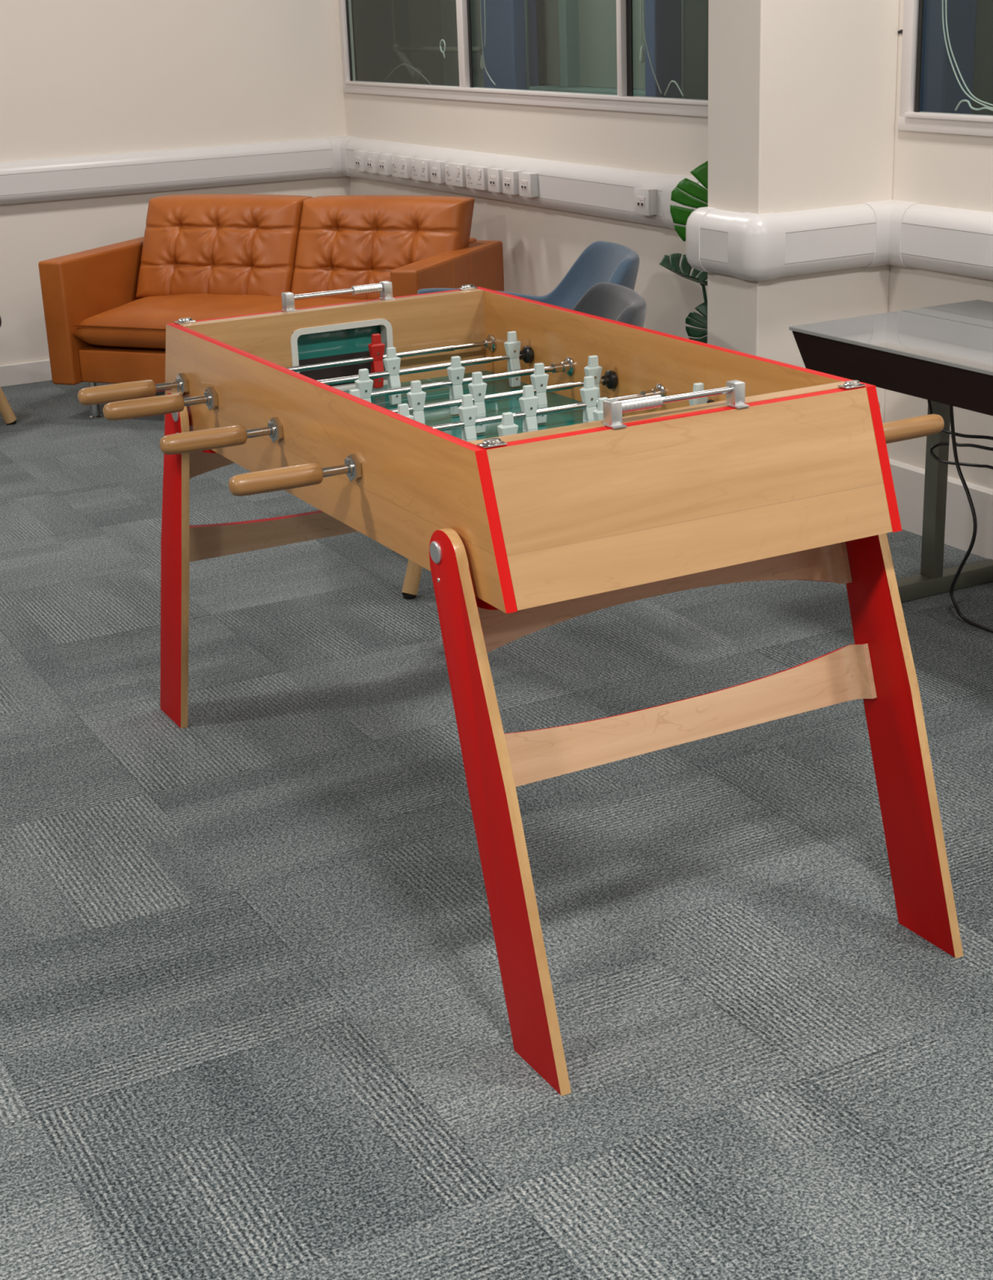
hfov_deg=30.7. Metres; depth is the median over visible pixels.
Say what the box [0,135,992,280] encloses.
cable trunking
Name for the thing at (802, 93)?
wall pillar
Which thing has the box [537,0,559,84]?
trim
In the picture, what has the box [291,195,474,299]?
cushion
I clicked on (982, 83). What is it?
trim
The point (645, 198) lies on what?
outlet
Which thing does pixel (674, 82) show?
cable
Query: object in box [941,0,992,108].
blind cord
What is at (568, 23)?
trim
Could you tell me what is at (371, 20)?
wall
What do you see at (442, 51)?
ring
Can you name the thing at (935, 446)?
cable
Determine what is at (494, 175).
outlet
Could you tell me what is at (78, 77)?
wall
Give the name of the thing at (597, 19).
trim
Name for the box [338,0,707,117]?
window
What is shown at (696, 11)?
trim
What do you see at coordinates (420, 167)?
power socket
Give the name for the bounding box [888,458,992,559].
baseboard
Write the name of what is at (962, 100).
cable
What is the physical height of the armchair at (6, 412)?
0.711 m
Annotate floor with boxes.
[0,380,992,1279]
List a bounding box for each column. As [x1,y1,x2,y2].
[480,0,537,89]
[644,0,680,97]
[919,0,977,114]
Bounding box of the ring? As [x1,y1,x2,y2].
[439,39,445,57]
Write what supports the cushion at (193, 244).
on the sofa
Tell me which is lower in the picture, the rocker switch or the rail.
the rocker switch
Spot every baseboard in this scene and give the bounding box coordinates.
[0,359,52,386]
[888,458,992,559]
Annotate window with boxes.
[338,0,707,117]
[897,0,992,136]
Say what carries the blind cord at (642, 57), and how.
hanging from the window at (624, 100)
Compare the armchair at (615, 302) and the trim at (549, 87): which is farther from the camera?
the trim at (549, 87)
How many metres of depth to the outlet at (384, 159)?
7.60 m
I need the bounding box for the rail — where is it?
[391,0,481,80]
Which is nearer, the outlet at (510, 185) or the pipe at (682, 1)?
the pipe at (682, 1)
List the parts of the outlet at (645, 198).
plate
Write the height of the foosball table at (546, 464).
0.936 m
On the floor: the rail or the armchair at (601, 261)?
the armchair at (601, 261)
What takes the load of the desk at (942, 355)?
on the floor
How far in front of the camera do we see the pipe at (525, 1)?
7.53 m
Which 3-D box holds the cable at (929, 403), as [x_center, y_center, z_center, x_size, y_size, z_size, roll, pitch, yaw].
[1.133,-0.541,4.306,0.041,0.192,0.329,-11,22,-24]
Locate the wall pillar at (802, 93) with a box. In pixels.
[706,0,898,422]
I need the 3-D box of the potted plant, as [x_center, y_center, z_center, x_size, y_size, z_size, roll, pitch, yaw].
[0.644,-0.928,5.472,0.251,1.012,0.269,-12,22,-26]
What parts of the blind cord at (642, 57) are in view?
knob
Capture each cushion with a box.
[72,293,369,348]
[136,194,312,297]
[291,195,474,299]
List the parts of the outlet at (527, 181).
plate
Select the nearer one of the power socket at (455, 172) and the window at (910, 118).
the window at (910, 118)
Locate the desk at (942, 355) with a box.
[788,299,992,602]
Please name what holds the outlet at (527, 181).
attached to the wall at (540, 245)
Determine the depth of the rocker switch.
6.95 m
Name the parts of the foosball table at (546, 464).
handle, handle, leg, handle, cross plate, handle, counter post, rod, panel, panel, rod, counter rod, goal plate, panel, goal frame, rod, counter post, rod, rod, cross plate, leg, rod, counter post, panel, panel, panel, counter rod, counter post, leg, handle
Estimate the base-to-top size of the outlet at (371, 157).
0.085 m
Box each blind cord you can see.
[480,0,495,85]
[639,0,661,93]
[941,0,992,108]
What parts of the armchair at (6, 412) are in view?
leg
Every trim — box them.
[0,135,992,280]
[408,0,444,85]
[440,0,459,86]
[470,0,484,87]
[528,84,644,96]
[536,0,547,85]
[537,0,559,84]
[558,0,579,87]
[577,0,644,89]
[680,0,708,99]
[971,0,992,115]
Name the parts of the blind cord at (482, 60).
knob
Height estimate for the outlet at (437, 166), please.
0.085 m
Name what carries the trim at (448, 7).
attached to the wall at (371, 20)
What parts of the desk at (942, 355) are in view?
glass, leg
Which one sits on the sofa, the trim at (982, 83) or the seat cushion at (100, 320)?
the seat cushion at (100, 320)
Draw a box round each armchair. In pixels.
[0,315,17,424]
[401,282,646,599]
[417,240,639,310]
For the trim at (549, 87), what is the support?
attached to the wall at (371, 20)
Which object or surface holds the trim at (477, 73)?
attached to the wall at (371, 20)
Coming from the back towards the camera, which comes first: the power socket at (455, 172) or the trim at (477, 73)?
the trim at (477, 73)
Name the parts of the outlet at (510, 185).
plate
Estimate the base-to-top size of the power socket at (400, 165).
0.085 m
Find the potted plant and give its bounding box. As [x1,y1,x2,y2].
[658,160,707,343]
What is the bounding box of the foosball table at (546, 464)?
[77,280,963,1096]
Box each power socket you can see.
[391,155,413,178]
[410,157,433,182]
[444,162,468,186]
[465,164,490,190]
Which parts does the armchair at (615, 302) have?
leg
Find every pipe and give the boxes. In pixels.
[524,0,529,89]
[681,0,684,98]
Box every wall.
[0,0,350,365]
[337,0,992,489]
[351,0,559,85]
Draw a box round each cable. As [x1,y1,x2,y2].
[382,63,431,84]
[663,80,684,96]
[927,400,992,450]
[928,442,992,469]
[948,404,992,632]
[954,99,992,111]
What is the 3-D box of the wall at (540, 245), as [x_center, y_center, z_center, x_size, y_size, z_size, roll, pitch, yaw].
[1.777,-1.215,3.689,0.035,2.830,10.257,-12,22,-26]
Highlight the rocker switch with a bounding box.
[466,168,469,174]
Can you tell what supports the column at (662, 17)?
on the trim
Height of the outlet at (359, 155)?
0.085 m
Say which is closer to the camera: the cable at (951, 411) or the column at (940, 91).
the cable at (951, 411)
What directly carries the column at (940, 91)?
on the trim
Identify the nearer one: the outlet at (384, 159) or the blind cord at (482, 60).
the blind cord at (482, 60)
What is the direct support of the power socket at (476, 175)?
attached to the wall at (540, 245)
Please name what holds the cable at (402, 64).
attached to the window at (624, 100)
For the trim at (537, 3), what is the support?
attached to the wall at (371, 20)
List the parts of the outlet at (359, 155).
plate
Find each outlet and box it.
[353,150,368,171]
[364,151,380,173]
[377,153,393,175]
[429,160,446,183]
[487,168,505,192]
[502,169,520,195]
[518,171,537,197]
[634,186,656,215]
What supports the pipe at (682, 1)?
on the trim
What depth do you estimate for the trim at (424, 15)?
8.79 m
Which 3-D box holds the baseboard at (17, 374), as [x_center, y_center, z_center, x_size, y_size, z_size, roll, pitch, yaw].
[-3.759,-0.752,6.820,7.115,0.090,0.015,-12,22,-26]
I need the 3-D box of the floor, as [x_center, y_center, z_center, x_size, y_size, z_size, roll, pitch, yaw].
[-1.313,0.760,2.583,7.115,0.080,10.257,-12,22,-26]
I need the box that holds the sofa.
[38,194,504,418]
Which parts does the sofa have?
armrest, leg, seat, armrest, frame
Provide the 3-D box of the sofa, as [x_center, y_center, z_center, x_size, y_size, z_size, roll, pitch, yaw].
[-0.838,-1.260,6.893,1.570,0.787,0.780,6,21,22]
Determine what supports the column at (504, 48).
on the trim

